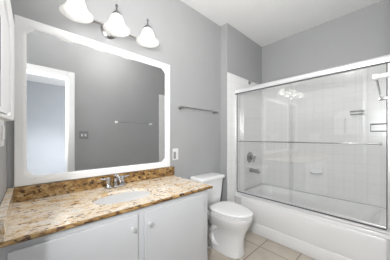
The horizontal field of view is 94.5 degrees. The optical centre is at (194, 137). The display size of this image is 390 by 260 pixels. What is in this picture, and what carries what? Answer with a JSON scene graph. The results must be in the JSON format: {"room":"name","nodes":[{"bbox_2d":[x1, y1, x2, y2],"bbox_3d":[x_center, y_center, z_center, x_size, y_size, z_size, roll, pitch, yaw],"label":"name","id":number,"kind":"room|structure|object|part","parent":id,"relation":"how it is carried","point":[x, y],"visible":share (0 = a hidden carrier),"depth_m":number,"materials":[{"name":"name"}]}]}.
{"room":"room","nodes":[
{"label":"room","id":0,"kind":"room"},
{"bbox_2d":[0,120,6,204],"bbox_3d":[-0.979,-0.155,0.584,0.453,2.740,1.186,0,0,-43],"label":"wall","id":1,"kind":"structure","parent":0,"point":[3,150],"depth_m":0.95,"materials":[{"name":"paint"}]},
{"bbox_2d":[0,119,4,146],"bbox_3d":[-0.911,-0.021,0.853,0.012,0.128,0.170,0,0,-43],"label":"switch plate","id":2,"kind":"object","parent":1,"relation":"attached to","point":[2,127],"visible":0.97,"depth_m":0.82,"materials":[{"name":"white plastic"}]},
{"bbox_2d":[0,0,13,120],"bbox_3d":[-0.557,-0.279,0.476,0.055,0.443,0.355,0,0,-35],"label":"medicine cabinet","id":3,"kind":"object","parent":1,"relation":"attached to","point":[6,15],"visible":1,"depth_m":0.56,"materials":[{"name":"white paint"}]},
{"bbox_3d":[-0.549,-0.235,0.496,0.011,0.313,0.072,0,0,-34],"label":"pane","id":4,"kind":"part","parent":3,"relation":"part of","materials":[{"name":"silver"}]},
{"bbox_2d":[7,0,219,225],"bbox_3d":[-0.425,-0.155,1.834,2.057,2.740,0.100,0,0,-43],"label":"wall","id":5,"kind":"structure","parent":0,"point":[189,41],"depth_m":2.00,"materials":[{"name":"paint"}]},
{"bbox_2d":[14,14,169,186],"bbox_3d":[-0.691,-0.226,1.506,1.159,1.065,0.020,0,0,-43],"label":"wall mirror","id":6,"kind":"object","parent":5,"relation":"attached to","point":[84,107],"visible":1,"depth_m":1.36,"materials":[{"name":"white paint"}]},
{"bbox_2d":[14,166,173,202],"bbox_3d":[-0.670,0.355,1.518,1.205,0.090,0.028,0,0,-43],"label":"backsplash","id":7,"kind":"structure","parent":5,"relation":"attached to","point":[23,193],"depth_m":1.32,"materials":[{"name":"brown stone"}]},
{"bbox_2d":[59,0,158,47],"bbox_3d":[-0.620,-0.909,1.394,0.700,0.199,0.280,0,0,-43],"label":"vanity light","id":8,"kind":"object","parent":5,"relation":"attached to","point":[75,10],"visible":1,"depth_m":1.34,"materials":[{"name":"white glass"}]},
{"bbox_3d":[-0.777,-0.868,1.188,0.190,0.115,0.190,0,0,-43],"label":"lamp shade","id":9,"kind":"part","parent":8,"relation":"part of","materials":[{"name":"white glass"}]},
{"bbox_3d":[-0.777,-0.868,1.188,0.052,0.094,0.052,0,0,-43],"label":"bulb","id":10,"kind":"part","parent":8,"relation":"part of","materials":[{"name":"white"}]},
{"bbox_3d":[-0.590,-0.868,1.361,0.190,0.115,0.190,0,0,-43],"label":"lamp shade","id":11,"kind":"part","parent":8,"relation":"part of","materials":[{"name":"white glass"}]},
{"bbox_3d":[-0.590,-0.868,1.361,0.052,0.094,0.052,0,0,-43],"label":"bulb","id":12,"kind":"part","parent":8,"relation":"part of","materials":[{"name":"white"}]},
{"bbox_3d":[-0.618,-0.939,1.392,0.068,0.141,0.153,0,0,-43],"label":"arm","id":13,"kind":"part","parent":8,"relation":"part of","materials":[{"name":"silver metal"}]},
{"bbox_3d":[-0.402,-0.868,1.534,0.190,0.115,0.190,0,0,-43],"label":"lamp shade","id":14,"kind":"part","parent":8,"relation":"part of","materials":[{"name":"white glass"}]},
{"bbox_2d":[173,148,177,159],"bbox_3d":[-0.210,0.181,1.956,0.075,0.123,0.012,0,0,-43],"label":"outlet plate","id":15,"kind":"object","parent":5,"relation":"attached to","point":[175,150],"visible":1,"depth_m":1.95,"materials":[{"name":"white plastic"}]},
{"bbox_2d":[178,106,217,113],"bbox_3d":[0.065,-0.330,2.167,0.613,0.048,0.076,0,0,-43],"label":"towel bar","id":16,"kind":"object","parent":5,"relation":"attached to","point":[179,107],"visible":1,"depth_m":2.08,"materials":[{"name":"silver metal"}]},
{"bbox_2d":[220,23,261,200],"bbox_3d":[0.705,-0.155,2.801,0.956,2.740,0.212,0,0,-43],"label":"wall","id":17,"kind":"structure","parent":0,"point":[240,56],"depth_m":2.48,"materials":[{"name":"paint"}]},
{"bbox_2d":[227,193,234,201],"bbox_3d":[0.493,0.995,2.455,0.168,0.440,0.008,0,0,-43],"label":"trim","id":18,"kind":"structure","parent":17,"relation":"attached to","point":[231,197],"depth_m":2.45,"materials":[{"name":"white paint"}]},
{"bbox_2d":[227,72,261,195],"bbox_3d":[0.781,-0.048,2.721,0.952,1.645,0.008,0,0,-43],"label":"tiled wall","id":19,"kind":"structure","parent":17,"relation":"attached to","point":[250,103],"depth_m":2.67,"materials":[{"name":"white tile"}]},
{"bbox_2d":[247,152,255,162],"bbox_3d":[0.876,0.305,2.737,0.170,0.170,0.096,0,0,-43],"label":"shower valve","id":20,"kind":"object","parent":19,"relation":"attached to","point":[250,157],"visible":1,"depth_m":2.72,"materials":[{"name":"silver metal"}]},
{"bbox_2d":[249,168,260,173],"bbox_3d":[0.913,0.508,2.726,0.068,0.082,0.163,0,0,-43],"label":"tub spout","id":21,"kind":"object","parent":19,"relation":"attached to","point":[250,169],"visible":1,"depth_m":2.71,"materials":[{"name":"silver metal"}]},
{"bbox_2d":[207,231,315,259],"bbox_3d":[0.368,1.255,1.405,3.546,0.080,1.806,0,0,-43],"label":"floor","id":22,"kind":"structure","parent":0,"point":[256,247],"depth_m":1.90,"materials":[{"name":"tile"}]},
{"bbox_2d":[0,190,206,259],"bbox_3d":[-0.503,0.818,1.275,1.179,0.794,0.609,0,0,-43],"label":"vanity cabinet","id":23,"kind":"object","parent":22,"relation":"on","point":[174,229],"visible":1,"depth_m":1.09,"materials":[{"name":"paint"}]},
{"bbox_3d":[-0.536,0.771,0.885,0.537,0.638,0.018,0,0,-43],"label":"door","id":24,"kind":"part","parent":23,"relation":"part of","materials":[{"name":"paint"}]},
{"bbox_2d":[0,166,212,247],"bbox_3d":[-0.492,0.365,1.304,1.235,0.111,0.584,0,0,-43],"label":"countertop","id":25,"kind":"structure","parent":23,"relation":"on","point":[29,212],"depth_m":1.11,"materials":[{"name":"beige stone"}]},
{"bbox_2d":[100,174,129,188],"bbox_3d":[-0.642,0.346,1.455,0.172,0.107,0.169,0,0,2],"label":"faucet","id":26,"kind":"object","parent":25,"relation":"on","point":[121,179],"visible":1,"depth_m":1.43,"materials":[{"name":"silver metal"}]},
{"bbox_3d":[-0.683,0.352,1.418,0.048,0.072,0.048,0,0,-43],"label":"handle","id":27,"kind":"part","parent":26,"relation":"part of","materials":[{"name":"silver metal"}]},
{"bbox_3d":[-0.642,0.393,1.455,0.164,0.012,0.054,0,0,-43],"label":"deck plate","id":28,"kind":"part","parent":26,"relation":"part of","materials":[{"name":"silver metal"}]},
{"bbox_3d":[-0.611,0.341,1.421,0.036,0.096,0.133,0,0,-43],"label":"spout","id":29,"kind":"part","parent":26,"relation":"part of","materials":[{"name":"silver metal"}]},
{"bbox_3d":[-0.602,0.352,1.492,0.048,0.072,0.048,0,0,-43],"label":"handle","id":30,"kind":"part","parent":26,"relation":"part of","materials":[{"name":"silver metal"}]},
{"bbox_3d":[-0.119,0.771,1.270,0.512,0.638,0.018,0,0,-43],"label":"door","id":31,"kind":"part","parent":23,"relation":"part of","materials":[{"name":"paint"}]},
{"bbox_2d":[190,172,252,258],"bbox_3d":[0.308,0.833,1.987,0.427,0.764,0.658,0,0,-43],"label":"toilet","id":32,"kind":"object","parent":22,"relation":"on","point":[229,222],"visible":0.96,"depth_m":1.89,"materials":[{"name":"white ceramic"}]},
{"bbox_3d":[0.154,0.472,2.143,0.412,0.042,0.219,0,0,-43],"label":"tank lid","id":33,"kind":"part","parent":32,"relation":"part of","materials":[{"name":"white ceramic"}]},
{"bbox_3d":[0.150,0.656,2.147,0.380,0.327,0.190,0,0,-43],"label":"tank","id":34,"kind":"part","parent":32,"relation":"part of","materials":[{"name":"white ceramic"}]},
{"bbox_3d":[0.397,0.796,1.936,0.366,0.020,0.463,0,0,-43],"label":"seat","id":35,"kind":"part","parent":32,"relation":"part of","materials":[{"name":"white plastic"}]},
{"bbox_3d":[0.395,0.770,1.938,0.366,0.026,0.469,0,0,-43],"label":"seat lid","id":36,"kind":"part","parent":32,"relation":"part of","materials":[{"name":"white plastic"}]},
{"bbox_2d":[235,184,389,259],"bbox_3d":[1.337,0.995,2.223,0.793,0.440,1.476,0,0,-43],"label":"bathtub","id":37,"kind":"object","parent":22,"relation":"on","point":[310,235],"visible":0.71,"depth_m":1.93,"materials":[{"name":"white ceramic"}]},
{"bbox_2d":[235,54,389,234],"bbox_3d":[1.061,0.055,1.968,0.119,1.440,1.474,0,0,-43],"label":"shower enclosure","id":38,"kind":"object","parent":37,"relation":"on","point":[382,60],"visible":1,"depth_m":1.72,"materials":[{"name":"silver metal"}]},
{"bbox_3d":[0.841,0.727,2.250,0.012,0.014,0.696,0,0,-43],"label":"pane rail","id":39,"kind":"part","parent":38,"relation":"part of","materials":[{"name":"silver metal"}]},
{"bbox_3d":[1.074,-0.634,1.980,0.074,0.061,1.474,0,0,-43],"label":"header rail","id":40,"kind":"part","parent":38,"relation":"part of","materials":[{"name":"silver metal"}]},
{"bbox_3d":[1.290,0.727,1.728,0.012,0.014,0.742,0,0,-41],"label":"pane rail","id":41,"kind":"part","parent":38,"relation":"part of","materials":[{"name":"silver metal"}]},
{"bbox_2d":[181,0,381,46],"bbox_3d":[0.368,-1.565,1.405,3.546,0.080,1.806,0,0,-43],"label":"ceiling","id":42,"kind":"structure","parent":0,"point":[265,22],"depth_m":2.20,"materials":[{"name":"paint"}]},
{"bbox_2d":[262,0,389,207],"bbox_3d":[1.634,-0.155,2.574,0.100,2.740,1.806,0,0,-43],"label":"wall","id":43,"kind":"structure","parent":0,"point":[362,34],"depth_m":2.34,"materials":[{"name":"paint"}]},
{"bbox_2d":[262,64,385,207],"bbox_3d":[1.632,-0.048,2.496,0.008,1.645,1.478,0,0,-43],"label":"tiled wall","id":44,"kind":"structure","parent":43,"relation":"attached to","point":[318,109],"depth_m":2.35,"materials":[{"name":"white tile"}]},
{"bbox_2d":[309,167,322,175],"bbox_3d":[1.621,0.465,2.436,0.088,0.100,0.160,0,0,-43],"label":"soap dish","id":45,"kind":"object","parent":44,"relation":"attached to","point":[313,171],"visible":1,"depth_m":2.44,"materials":[{"name":"white ceramic"}]},
{"bbox_2d":[350,110,364,114],"bbox_3d":[1.914,-0.296,2.127,0.079,0.050,0.128,0,0,-43],"label":"basket","id":46,"kind":"object","parent":44,"relation":"attached to","point":[356,110],"visible":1,"depth_m":2.13,"materials":[{"name":"silver metal"}]},
{"bbox_2d":[370,123,385,131],"bbox_3d":[2.037,-0.113,1.982,0.094,0.096,0.158,0,0,-43],"label":"shower caddy","id":47,"kind":"object","parent":44,"relation":"attached to","point":[371,123],"visible":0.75,"depth_m":2.01,"materials":[{"name":"silver metal"}]},
{"bbox_3d":[0.946,-0.155,0.778,3.346,2.740,0.100,0,0,-43],"label":"wall","id":48,"kind":"structure","parent":0,"visible":0},
{"bbox_2d":[371,72,389,100],"bbox_3d":[1.031,-0.260,0.977,0.688,0.048,0.076,0,0,-43],"label":"towel bar","id":49,"kind":"object","parent":48,"relation":"attached to","point":[375,77],"visible":1,"depth_m":0.78,"materials":[{"name":"silver metal"}]},
{"bbox_3d":[0.796,-0.260,0.759,0.048,0.048,0.076,0,0,-43],"label":"post","id":50,"kind":"part","parent":49,"relation":"part of","materials":[{"name":"silver metal"}]},
{"bbox_3d":[1.266,-0.260,1.194,0.048,0.048,0.076,0,0,-43],"label":"post","id":51,"kind":"part","parent":49,"relation":"part of","materials":[{"name":"silver metal"}]}
]}

